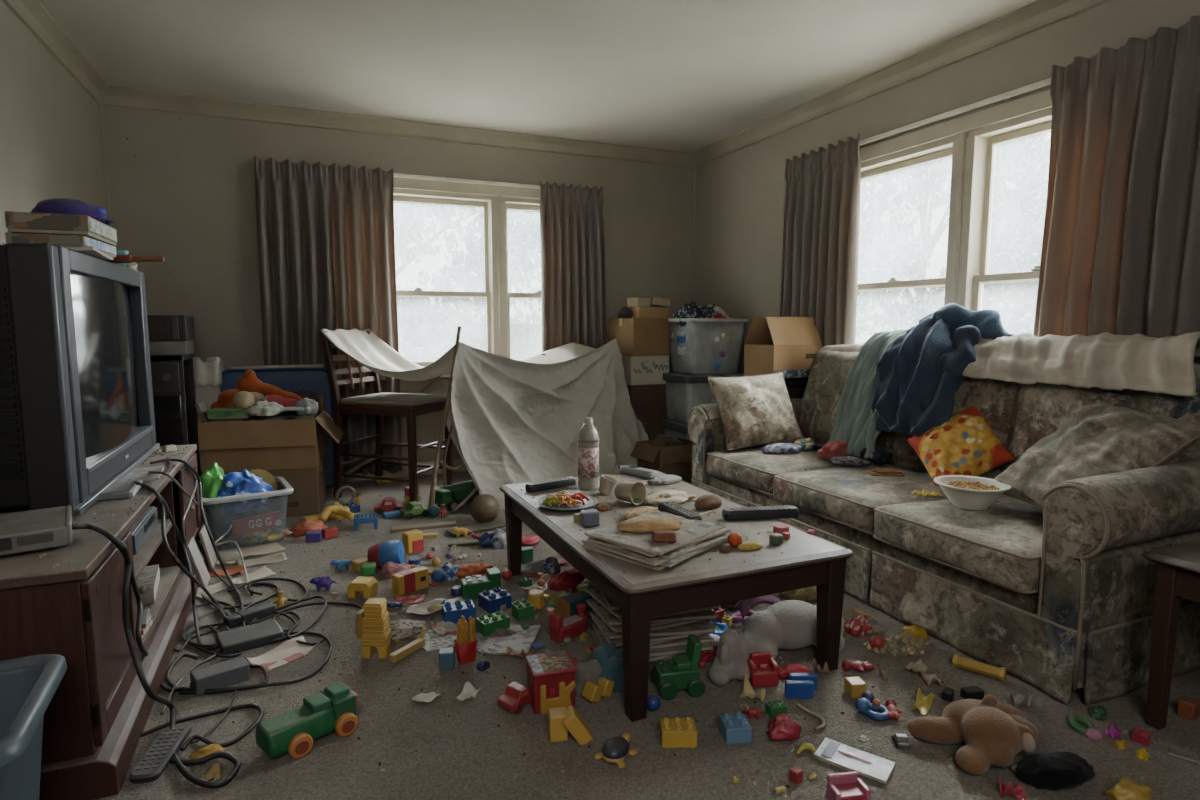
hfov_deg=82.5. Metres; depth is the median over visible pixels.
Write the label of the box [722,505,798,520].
remote control
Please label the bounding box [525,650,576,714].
house
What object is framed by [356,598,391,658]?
robot
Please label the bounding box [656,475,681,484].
soap box
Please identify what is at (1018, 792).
toy
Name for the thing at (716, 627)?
newspaper
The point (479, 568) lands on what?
net bag
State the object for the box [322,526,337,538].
block
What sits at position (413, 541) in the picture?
block
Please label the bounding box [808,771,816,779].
popcorn
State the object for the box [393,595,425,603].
card
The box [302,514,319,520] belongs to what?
toy slab
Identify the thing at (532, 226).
window pane
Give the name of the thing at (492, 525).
plank
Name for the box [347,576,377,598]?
arch
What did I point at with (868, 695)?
ball
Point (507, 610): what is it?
disc
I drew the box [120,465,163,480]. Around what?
paper
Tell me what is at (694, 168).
trim
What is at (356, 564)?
block
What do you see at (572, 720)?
block
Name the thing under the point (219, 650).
cable
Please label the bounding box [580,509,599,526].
block
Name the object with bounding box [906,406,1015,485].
cushion
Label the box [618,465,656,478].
handset
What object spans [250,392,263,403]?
hat
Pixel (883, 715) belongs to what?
ring
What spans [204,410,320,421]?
filling
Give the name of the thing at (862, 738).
chip
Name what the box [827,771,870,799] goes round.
chair
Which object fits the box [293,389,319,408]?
cable tangle
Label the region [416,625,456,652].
leaflet
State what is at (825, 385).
cushion
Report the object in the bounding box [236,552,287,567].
paper scrap
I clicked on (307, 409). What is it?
wand
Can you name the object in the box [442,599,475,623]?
brick
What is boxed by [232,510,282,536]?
label
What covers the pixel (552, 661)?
print
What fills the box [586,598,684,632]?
newspaper
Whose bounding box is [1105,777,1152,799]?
toy
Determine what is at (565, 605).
pack
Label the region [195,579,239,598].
paper scrap
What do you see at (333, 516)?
toy
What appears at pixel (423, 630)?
plank
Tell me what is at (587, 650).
disc
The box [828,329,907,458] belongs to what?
cloth
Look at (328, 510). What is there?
toy digger arm
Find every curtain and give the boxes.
[255,156,402,474]
[539,181,607,351]
[780,133,860,347]
[1033,16,1199,364]
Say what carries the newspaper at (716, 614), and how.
on the newspaper at (704, 626)
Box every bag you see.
[198,462,223,508]
[216,506,280,537]
[217,469,273,513]
[452,562,492,578]
[491,527,506,548]
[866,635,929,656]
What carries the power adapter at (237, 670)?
on the floor
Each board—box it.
[187,537,209,585]
[199,525,216,569]
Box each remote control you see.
[129,723,190,783]
[525,476,575,492]
[658,501,701,519]
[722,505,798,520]
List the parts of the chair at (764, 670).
armrest, backrest, seat knob, seat, armrest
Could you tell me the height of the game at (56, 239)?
0.040 m
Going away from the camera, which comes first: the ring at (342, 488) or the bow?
the bow
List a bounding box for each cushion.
[707,446,873,493]
[773,464,946,531]
[798,344,884,447]
[874,494,1043,592]
[883,377,1017,478]
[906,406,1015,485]
[1001,363,1199,472]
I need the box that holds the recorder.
[127,506,157,554]
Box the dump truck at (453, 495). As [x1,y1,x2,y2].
[435,481,479,510]
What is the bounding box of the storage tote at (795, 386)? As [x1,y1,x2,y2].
[724,374,808,398]
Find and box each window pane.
[394,201,531,361]
[464,210,540,308]
[855,132,1050,343]
[942,131,1050,334]
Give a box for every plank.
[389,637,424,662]
[391,520,456,532]
[420,627,425,637]
[445,519,505,537]
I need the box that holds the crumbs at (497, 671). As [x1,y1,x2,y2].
[214,502,999,798]
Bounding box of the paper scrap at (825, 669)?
[811,658,830,672]
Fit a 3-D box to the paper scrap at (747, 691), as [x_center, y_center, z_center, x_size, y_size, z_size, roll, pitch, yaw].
[0.472,0.891,2.118,0.070,0.062,0.046,5,8,39]
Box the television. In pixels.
[0,241,159,515]
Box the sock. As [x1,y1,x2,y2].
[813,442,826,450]
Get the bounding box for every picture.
[275,520,281,525]
[821,741,839,757]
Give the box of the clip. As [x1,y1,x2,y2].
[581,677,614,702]
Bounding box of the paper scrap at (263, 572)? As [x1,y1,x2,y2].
[222,565,276,583]
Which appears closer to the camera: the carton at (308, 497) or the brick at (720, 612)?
the brick at (720, 612)
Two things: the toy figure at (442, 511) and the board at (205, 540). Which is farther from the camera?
the toy figure at (442, 511)
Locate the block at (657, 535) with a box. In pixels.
[652,530,675,542]
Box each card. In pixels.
[195,763,220,787]
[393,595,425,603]
[445,595,463,602]
[521,573,552,592]
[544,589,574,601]
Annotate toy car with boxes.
[374,497,402,514]
[376,473,393,484]
[399,501,428,518]
[497,681,530,714]
[892,733,909,747]
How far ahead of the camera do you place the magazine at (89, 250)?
2.26 m
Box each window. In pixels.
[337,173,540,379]
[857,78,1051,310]
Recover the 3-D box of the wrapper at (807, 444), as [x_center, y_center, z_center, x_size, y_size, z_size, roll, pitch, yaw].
[1.169,0.247,3.901,0.115,0.065,0.182,5,8,36]
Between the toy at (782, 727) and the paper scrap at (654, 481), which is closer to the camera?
the toy at (782, 727)
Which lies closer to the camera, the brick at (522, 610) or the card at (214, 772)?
the card at (214, 772)
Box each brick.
[343,502,359,512]
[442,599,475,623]
[461,567,500,599]
[476,611,509,636]
[478,587,511,612]
[512,599,533,620]
[520,577,531,586]
[660,717,696,747]
[711,607,723,622]
[719,712,751,743]
[722,615,732,626]
[765,700,786,716]
[1132,727,1150,745]
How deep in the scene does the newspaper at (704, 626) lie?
2.34 m
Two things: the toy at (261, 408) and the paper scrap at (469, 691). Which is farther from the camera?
the toy at (261, 408)
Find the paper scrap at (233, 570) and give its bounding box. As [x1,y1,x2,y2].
[208,565,246,576]
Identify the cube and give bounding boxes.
[431,545,438,550]
[495,628,506,634]
[521,623,528,629]
[536,572,543,577]
[565,588,573,592]
[580,632,587,640]
[590,645,596,653]
[769,533,782,544]
[782,532,789,539]
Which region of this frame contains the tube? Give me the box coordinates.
[952,654,1006,681]
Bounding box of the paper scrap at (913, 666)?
[902,659,927,672]
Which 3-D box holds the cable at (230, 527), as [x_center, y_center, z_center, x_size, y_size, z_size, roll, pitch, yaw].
[-1.929,0.670,3.504,0.107,0.205,1.309,-4,7,-33]
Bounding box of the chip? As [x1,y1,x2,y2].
[858,735,868,741]
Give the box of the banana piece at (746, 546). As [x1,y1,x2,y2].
[737,542,762,550]
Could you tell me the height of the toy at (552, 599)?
0.052 m
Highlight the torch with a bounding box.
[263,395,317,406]
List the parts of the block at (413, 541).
panel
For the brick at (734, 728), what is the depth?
1.89 m
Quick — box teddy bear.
[906,694,1041,774]
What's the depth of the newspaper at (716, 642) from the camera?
2.34 m
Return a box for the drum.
[367,540,404,568]
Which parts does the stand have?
panel, door, knob, panel, panel, door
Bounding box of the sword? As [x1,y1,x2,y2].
[448,541,478,546]
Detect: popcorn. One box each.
[731,776,738,783]
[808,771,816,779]
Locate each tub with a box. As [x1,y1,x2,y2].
[0,654,66,799]
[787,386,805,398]
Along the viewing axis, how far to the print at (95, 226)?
2.37 m
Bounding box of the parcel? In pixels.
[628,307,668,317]
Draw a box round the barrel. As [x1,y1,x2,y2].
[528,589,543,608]
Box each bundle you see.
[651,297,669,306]
[672,302,708,326]
[701,304,721,325]
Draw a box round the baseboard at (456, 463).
[342,459,467,481]
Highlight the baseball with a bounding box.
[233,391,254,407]
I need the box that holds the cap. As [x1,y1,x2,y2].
[618,307,632,317]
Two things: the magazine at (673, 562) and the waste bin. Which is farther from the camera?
the waste bin
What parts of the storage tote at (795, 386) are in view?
lid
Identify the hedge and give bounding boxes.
[401,301,541,361]
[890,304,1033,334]
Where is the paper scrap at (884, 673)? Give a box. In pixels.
[881,665,890,679]
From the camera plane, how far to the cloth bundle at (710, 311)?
5.26 m
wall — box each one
[0,0,105,244]
[102,105,692,462]
[693,0,1199,387]
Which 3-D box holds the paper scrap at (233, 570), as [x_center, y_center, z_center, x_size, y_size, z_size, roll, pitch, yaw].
[-1.744,0.794,3.189,0.160,0.022,0.100,-1,6,-8]
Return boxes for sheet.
[321,329,648,509]
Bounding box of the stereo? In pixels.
[147,315,194,354]
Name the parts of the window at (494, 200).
sill, sash, sash, frame, curtain rail, sash, sash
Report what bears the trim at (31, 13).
attached to the wall at (50, 146)
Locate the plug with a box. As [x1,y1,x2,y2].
[158,444,176,452]
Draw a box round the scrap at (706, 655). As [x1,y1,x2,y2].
[699,646,717,662]
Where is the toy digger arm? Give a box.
[318,505,355,521]
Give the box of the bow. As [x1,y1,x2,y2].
[731,610,755,623]
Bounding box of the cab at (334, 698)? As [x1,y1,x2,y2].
[303,681,349,713]
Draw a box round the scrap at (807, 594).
[780,587,816,601]
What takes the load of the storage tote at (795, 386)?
on the floor
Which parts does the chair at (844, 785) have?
armrest, backrest, seat, armrest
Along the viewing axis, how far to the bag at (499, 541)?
3.53 m
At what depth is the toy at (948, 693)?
2.10 m
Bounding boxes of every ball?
[224,403,234,407]
[428,505,439,516]
[431,569,444,581]
[470,494,498,522]
[502,569,511,579]
[647,695,659,710]
[698,660,705,667]
[728,532,742,546]
[855,697,871,713]
[862,691,874,702]
[870,635,884,650]
[873,699,879,706]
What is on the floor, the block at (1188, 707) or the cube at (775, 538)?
the block at (1188, 707)
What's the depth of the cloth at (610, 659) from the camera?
2.16 m
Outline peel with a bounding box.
[188,743,224,759]
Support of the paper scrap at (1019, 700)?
on the floor
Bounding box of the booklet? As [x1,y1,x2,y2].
[813,737,895,783]
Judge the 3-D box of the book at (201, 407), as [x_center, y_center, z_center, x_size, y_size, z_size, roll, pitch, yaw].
[-2.340,0.090,4.059,0.077,0.154,0.120,-2,6,-15]
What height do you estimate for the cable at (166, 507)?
0.590 m
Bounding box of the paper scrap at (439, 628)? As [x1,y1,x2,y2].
[431,621,456,634]
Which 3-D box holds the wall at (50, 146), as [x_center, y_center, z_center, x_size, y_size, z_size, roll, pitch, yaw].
[-1.817,-0.288,1.205,0.150,2.610,6.900,-3,7,-23]
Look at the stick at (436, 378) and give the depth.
4.64 m
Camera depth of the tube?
2.25 m
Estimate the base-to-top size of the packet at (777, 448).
0.053 m
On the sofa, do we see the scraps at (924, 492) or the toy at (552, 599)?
the scraps at (924, 492)
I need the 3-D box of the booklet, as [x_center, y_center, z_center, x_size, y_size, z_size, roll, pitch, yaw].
[0.671,0.950,1.806,0.185,0.012,0.095,5,8,37]
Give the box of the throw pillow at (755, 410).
[707,371,803,450]
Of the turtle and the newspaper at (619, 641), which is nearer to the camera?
the turtle
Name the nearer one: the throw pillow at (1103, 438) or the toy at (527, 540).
the throw pillow at (1103, 438)
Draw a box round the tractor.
[651,634,704,699]
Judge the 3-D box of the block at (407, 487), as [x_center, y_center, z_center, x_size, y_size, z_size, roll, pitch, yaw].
[-1.236,0.596,4.488,0.075,0.055,0.060,-4,8,-35]
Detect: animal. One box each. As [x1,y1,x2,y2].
[310,576,335,590]
[330,559,352,571]
[451,527,471,537]
[743,707,763,719]
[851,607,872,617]
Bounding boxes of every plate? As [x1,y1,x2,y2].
[406,599,442,615]
[537,490,596,510]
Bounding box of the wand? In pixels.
[279,407,311,412]
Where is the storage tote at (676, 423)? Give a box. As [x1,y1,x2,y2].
[661,416,688,432]
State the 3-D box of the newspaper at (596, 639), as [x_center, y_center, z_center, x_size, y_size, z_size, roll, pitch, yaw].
[0.182,0.875,2.484,0.370,0.016,0.270,-2,7,-17]
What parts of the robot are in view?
plate, leg, leg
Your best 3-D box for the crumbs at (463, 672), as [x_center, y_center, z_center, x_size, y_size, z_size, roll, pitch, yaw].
[-0.400,0.798,3.253,2.366,0.009,3.707,-3,7,-23]
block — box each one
[305,530,321,542]
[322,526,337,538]
[352,557,367,572]
[361,562,376,576]
[382,510,401,518]
[402,529,423,553]
[404,495,419,502]
[405,486,418,495]
[439,647,454,669]
[548,707,567,742]
[562,705,592,744]
[574,513,580,521]
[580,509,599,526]
[652,530,675,542]
[785,680,813,698]
[789,673,816,690]
[789,766,802,784]
[844,676,866,697]
[1177,695,1199,720]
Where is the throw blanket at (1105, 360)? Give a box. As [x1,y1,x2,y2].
[963,332,1199,395]
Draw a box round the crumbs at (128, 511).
[34,447,187,568]
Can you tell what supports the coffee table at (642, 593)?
on the floor
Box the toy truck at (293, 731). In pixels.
[255,681,357,758]
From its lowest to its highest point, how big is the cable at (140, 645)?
0.601 m
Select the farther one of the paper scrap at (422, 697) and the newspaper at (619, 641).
the newspaper at (619, 641)
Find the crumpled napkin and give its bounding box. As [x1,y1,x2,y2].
[593,502,609,510]
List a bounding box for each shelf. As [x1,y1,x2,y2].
[133,518,173,580]
[137,538,182,653]
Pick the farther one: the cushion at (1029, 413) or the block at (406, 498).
the block at (406, 498)
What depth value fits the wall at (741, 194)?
4.50 m
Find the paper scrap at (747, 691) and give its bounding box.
[739,672,765,700]
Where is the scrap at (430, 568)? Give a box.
[424,566,435,573]
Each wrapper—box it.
[381,561,410,578]
[477,532,492,546]
[506,645,538,658]
[644,490,695,505]
[709,634,719,640]
[710,622,727,636]
[794,437,814,450]
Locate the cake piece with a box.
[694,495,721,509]
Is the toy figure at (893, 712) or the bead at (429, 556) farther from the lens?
the bead at (429, 556)
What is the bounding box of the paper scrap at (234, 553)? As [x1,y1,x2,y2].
[216,551,250,563]
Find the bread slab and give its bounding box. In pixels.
[617,517,683,532]
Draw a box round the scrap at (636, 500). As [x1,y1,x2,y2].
[630,498,644,505]
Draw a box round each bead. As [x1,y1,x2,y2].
[426,553,433,558]
[537,579,544,585]
[543,648,552,652]
[563,637,570,642]
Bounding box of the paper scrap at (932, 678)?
[918,666,941,686]
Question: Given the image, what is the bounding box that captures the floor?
[95,471,1199,799]
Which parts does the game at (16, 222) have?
cap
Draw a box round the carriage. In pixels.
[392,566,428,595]
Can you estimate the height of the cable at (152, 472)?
0.619 m
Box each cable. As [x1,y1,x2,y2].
[72,523,240,787]
[116,537,185,691]
[133,481,285,631]
[140,704,263,750]
[141,486,218,650]
[149,471,230,587]
[150,458,228,630]
[160,649,220,714]
[166,653,268,690]
[169,458,245,626]
[174,594,275,651]
[179,578,332,694]
[182,597,267,657]
[191,690,236,743]
[215,524,248,589]
[247,582,361,622]
[248,584,326,642]
[272,611,324,645]
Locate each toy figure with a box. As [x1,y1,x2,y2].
[273,590,287,608]
[353,493,361,503]
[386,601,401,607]
[438,504,446,517]
[471,533,479,537]
[842,659,873,671]
[885,699,901,719]
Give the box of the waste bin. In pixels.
[193,356,223,472]
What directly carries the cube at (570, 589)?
on the floor
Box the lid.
[525,650,576,677]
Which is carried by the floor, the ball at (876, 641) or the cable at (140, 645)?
the ball at (876, 641)
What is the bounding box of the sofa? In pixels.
[688,344,1199,704]
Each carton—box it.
[197,395,344,473]
[204,457,326,521]
[609,318,669,355]
[622,355,668,384]
[627,384,667,439]
[630,437,694,483]
[744,317,821,377]
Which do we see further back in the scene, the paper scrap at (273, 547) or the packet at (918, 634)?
the paper scrap at (273, 547)
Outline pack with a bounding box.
[556,591,592,618]
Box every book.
[195,401,207,421]
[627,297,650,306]
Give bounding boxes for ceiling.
[39,0,1036,152]
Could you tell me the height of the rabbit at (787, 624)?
0.180 m
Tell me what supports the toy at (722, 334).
in the storage tote at (681, 331)
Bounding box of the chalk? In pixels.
[774,786,785,793]
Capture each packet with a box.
[442,562,460,580]
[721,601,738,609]
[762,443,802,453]
[899,625,928,647]
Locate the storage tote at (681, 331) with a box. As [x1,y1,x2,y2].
[668,318,748,354]
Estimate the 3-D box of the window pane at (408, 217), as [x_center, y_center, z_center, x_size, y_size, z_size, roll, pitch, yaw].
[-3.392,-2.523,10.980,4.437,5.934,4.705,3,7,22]
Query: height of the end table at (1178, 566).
0.509 m
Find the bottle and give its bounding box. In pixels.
[577,417,599,489]
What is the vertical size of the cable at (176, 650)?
0.018 m
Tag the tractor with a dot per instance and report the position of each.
(680, 672)
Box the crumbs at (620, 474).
[512,474,783,572]
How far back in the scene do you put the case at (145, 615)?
2.30 m
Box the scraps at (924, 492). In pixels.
[912,490,940,496]
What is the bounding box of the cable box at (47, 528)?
[0,505,72,557]
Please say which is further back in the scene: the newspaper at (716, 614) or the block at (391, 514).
the block at (391, 514)
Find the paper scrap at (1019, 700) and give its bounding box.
[1010,694,1031,707]
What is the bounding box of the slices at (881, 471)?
[867,468,904,476]
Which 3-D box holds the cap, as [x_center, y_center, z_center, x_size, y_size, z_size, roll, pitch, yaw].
[0.202,-0.694,5.441,0.106,0.090,0.182,-3,7,-23]
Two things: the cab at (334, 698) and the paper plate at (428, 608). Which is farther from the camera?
the paper plate at (428, 608)
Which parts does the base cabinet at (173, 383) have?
control panel, knob, door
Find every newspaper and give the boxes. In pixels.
[469,633,488,653]
[585,586,621,617]
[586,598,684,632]
[590,612,713,646]
[591,630,684,660]
[592,618,717,646]
[592,623,712,656]
[593,631,718,661]
[596,624,713,649]
[600,591,620,609]
[602,606,715,624]
[602,620,714,638]
[618,604,719,621]
[620,611,717,633]
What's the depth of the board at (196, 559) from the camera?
3.01 m
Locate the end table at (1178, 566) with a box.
[1142,540,1199,729]
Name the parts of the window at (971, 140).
sash, sash, curtain rail, sash, sash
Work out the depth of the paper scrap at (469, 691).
2.14 m
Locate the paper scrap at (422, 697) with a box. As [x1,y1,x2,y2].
[412,691,441,702]
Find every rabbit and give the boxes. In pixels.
[708,629,749,685]
[732,595,844,659]
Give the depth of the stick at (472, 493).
4.18 m
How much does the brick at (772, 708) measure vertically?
0.032 m
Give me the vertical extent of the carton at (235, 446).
0.397 m
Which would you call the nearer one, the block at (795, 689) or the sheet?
the block at (795, 689)
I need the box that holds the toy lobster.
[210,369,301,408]
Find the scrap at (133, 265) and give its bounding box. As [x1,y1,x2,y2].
[126,262,136,269]
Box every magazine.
[3,242,113,259]
[481,625,540,654]
[582,533,728,565]
[583,539,727,570]
[584,511,730,556]
[586,510,724,554]
[588,538,700,558]
[589,533,726,566]
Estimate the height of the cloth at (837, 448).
0.094 m
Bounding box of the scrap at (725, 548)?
[720,546,730,551]
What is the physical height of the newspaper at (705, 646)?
0.016 m
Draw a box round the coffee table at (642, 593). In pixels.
[499,470,852,721]
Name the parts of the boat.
trim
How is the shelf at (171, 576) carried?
attached to the stand
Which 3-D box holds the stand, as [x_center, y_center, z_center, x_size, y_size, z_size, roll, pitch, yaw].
[-1.845,0.605,2.393,0.620,0.575,1.890,-3,7,-23]
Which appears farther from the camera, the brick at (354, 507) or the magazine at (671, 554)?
the brick at (354, 507)
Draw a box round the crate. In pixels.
[221,364,333,485]
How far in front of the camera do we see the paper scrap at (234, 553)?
3.36 m
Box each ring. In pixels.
[335,485,355,505]
[865,703,888,720]
[1068,714,1094,734]
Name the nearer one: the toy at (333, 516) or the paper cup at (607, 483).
the paper cup at (607, 483)
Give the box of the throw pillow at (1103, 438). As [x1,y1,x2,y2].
[994,403,1199,509]
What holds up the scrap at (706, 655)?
on the floor
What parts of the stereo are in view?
casing, handle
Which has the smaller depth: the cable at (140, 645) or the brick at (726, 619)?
the cable at (140, 645)
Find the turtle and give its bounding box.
[594,732,637,768]
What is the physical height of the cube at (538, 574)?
0.020 m
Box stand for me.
[0,444,207,799]
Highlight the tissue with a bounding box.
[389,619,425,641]
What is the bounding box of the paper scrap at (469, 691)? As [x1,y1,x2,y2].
[456,682,479,700]
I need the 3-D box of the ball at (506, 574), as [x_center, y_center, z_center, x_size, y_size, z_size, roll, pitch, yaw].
[-0.422,0.793,3.100,0.048,0.048,0.048,-3,7,-23]
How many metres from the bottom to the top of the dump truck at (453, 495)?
0.133 m
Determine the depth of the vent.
2.00 m
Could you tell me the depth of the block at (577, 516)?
2.55 m
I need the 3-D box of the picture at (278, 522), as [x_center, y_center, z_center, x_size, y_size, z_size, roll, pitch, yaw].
[-1.710,0.652,3.636,0.034,0.034,0.002,-4,7,-33]
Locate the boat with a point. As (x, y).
(572, 626)
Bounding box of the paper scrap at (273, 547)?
[215,542,285,562]
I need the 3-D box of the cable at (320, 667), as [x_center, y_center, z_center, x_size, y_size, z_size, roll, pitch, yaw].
[-1.279,0.859,2.621,0.451,0.020,1.022,-3,7,-23]
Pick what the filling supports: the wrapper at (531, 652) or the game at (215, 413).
the game at (215, 413)
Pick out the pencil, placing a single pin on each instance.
(1174, 755)
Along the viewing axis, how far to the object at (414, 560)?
3.30 m
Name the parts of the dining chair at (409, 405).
post, post, seat frame, leg, leg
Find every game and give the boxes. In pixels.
[5,198,116,245]
[5,232,116,257]
[207,408,250,418]
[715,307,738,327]
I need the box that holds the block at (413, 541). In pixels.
[402,529,423,553]
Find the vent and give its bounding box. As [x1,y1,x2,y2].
[0,287,22,479]
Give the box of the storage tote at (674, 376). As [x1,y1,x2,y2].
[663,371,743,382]
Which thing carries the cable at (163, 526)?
on the floor
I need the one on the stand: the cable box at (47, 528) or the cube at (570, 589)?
the cable box at (47, 528)
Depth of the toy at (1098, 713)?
2.01 m
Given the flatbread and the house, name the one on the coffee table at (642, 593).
the flatbread
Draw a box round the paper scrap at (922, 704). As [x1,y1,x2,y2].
[910,687,934,715]
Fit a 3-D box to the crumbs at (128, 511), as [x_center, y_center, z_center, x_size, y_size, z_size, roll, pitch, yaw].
[-1.647,0.311,2.416,0.145,0.010,1.743,-3,7,-23]
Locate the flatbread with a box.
[623,506,660,519]
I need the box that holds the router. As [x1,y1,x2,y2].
[216,619,283,654]
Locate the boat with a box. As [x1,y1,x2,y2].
[548,602,587,643]
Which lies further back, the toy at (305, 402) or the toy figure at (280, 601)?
the toy at (305, 402)
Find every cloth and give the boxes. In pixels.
[547,569,584,590]
[591,642,623,692]
[647,434,684,447]
[778,663,810,678]
[818,440,850,459]
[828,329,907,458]
[831,456,872,465]
[851,445,892,464]
[1015,752,1095,790]
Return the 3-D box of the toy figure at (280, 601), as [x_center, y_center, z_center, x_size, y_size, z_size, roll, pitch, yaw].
[-1.299,0.812,2.782,0.048,0.079,0.028,-1,6,-6]
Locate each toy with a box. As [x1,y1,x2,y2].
[219,527,292,544]
[246,400,284,415]
[289,520,326,536]
[296,398,318,414]
[329,501,349,518]
[522,534,539,546]
[546,590,572,607]
[575,659,602,696]
[576,578,593,592]
[678,326,724,358]
[703,353,724,371]
[710,334,719,341]
[712,346,725,356]
[714,328,725,337]
[719,335,734,346]
[766,713,800,741]
[844,615,872,635]
[942,687,953,701]
[960,686,983,699]
[997,775,1028,799]
[1088,706,1106,720]
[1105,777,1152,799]
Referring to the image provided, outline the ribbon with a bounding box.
[796,703,825,730]
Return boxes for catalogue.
[136,564,159,604]
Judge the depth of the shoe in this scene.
3.16 m
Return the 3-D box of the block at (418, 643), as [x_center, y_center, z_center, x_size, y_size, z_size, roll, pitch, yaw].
[-0.676,0.879,2.405,0.025,0.027,0.151,3,7,28]
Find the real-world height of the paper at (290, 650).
0.029 m
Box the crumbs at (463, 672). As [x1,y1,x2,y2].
[220,495,980,798]
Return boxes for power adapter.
[190,656,249,695]
[223,602,274,627]
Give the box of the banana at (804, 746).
[796,743,815,754]
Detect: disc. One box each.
[248,469,276,500]
[429,580,438,585]
[502,608,511,613]
[526,574,535,577]
[532,641,543,648]
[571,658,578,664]
[584,647,591,652]
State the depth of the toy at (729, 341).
5.29 m
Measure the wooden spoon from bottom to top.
0.035 m
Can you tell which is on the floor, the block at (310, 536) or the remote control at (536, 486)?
the block at (310, 536)
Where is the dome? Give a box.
[773,524,788,533]
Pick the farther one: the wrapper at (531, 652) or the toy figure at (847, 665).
the wrapper at (531, 652)
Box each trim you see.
[2,0,108,103]
[97,104,110,226]
[100,86,693,166]
[689,167,695,436]
[692,0,1111,166]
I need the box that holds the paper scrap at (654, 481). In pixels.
[647,477,661,485]
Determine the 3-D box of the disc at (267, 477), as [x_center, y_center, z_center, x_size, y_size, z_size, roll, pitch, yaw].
[-1.903,0.484,3.798,0.200,0.195,0.060,-4,7,-33]
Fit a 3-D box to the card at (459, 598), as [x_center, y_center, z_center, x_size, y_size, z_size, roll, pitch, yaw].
[-0.595,0.836,2.845,0.099,0.013,0.090,-5,8,-38]
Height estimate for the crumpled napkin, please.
0.031 m
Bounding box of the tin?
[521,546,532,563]
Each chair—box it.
[320,331,453,501]
[747,652,778,686]
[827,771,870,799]
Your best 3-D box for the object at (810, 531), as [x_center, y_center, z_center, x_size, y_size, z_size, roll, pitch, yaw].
[0.744,0.463,2.414,0.032,0.013,0.023,-3,7,-23]
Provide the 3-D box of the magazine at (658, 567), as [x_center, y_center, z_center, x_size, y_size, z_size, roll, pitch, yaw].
[0.196,0.476,2.289,0.316,0.012,0.404,6,8,42]
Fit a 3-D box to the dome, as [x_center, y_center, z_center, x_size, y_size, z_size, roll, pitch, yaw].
[0.639,0.457,2.413,0.056,0.026,0.056,-3,7,-23]
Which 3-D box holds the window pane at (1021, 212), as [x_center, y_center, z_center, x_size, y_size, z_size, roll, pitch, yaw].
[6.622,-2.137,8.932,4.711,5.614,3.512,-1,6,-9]
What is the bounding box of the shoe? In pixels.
[520,559,545,575]
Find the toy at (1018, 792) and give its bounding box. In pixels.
[997,775,1028,799]
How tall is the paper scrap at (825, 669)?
0.055 m
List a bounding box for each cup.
[115,250,128,266]
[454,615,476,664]
[542,556,560,574]
[599,475,617,494]
[614,482,645,504]
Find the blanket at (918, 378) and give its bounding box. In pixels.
[871,303,1013,438]
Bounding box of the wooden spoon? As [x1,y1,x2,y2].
[106,255,163,262]
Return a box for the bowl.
[934,475,1010,509]
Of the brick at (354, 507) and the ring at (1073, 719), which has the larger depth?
the brick at (354, 507)
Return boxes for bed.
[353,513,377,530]
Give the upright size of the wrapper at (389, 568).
0.061 m
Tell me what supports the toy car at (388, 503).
on the floor
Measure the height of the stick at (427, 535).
0.022 m
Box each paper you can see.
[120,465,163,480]
[243,636,319,673]
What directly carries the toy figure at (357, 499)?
on the floor
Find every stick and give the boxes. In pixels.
[344,458,376,477]
[421,374,442,391]
[423,533,436,538]
[428,326,460,508]
[439,461,464,470]
[443,423,452,485]
[448,545,455,557]
[450,487,476,513]
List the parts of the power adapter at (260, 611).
casing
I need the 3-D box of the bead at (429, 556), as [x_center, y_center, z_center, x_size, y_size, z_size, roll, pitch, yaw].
[-0.841,0.772,3.381,0.035,0.028,0.046,0,6,-4]
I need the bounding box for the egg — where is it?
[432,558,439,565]
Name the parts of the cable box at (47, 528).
panel, panel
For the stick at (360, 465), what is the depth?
4.79 m
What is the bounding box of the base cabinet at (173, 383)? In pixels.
[150,353,200,513]
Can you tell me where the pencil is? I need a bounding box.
[1168,752,1197,763]
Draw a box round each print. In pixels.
[85,237,115,253]
[89,218,116,240]
[537,652,571,670]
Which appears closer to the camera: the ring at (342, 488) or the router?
the router

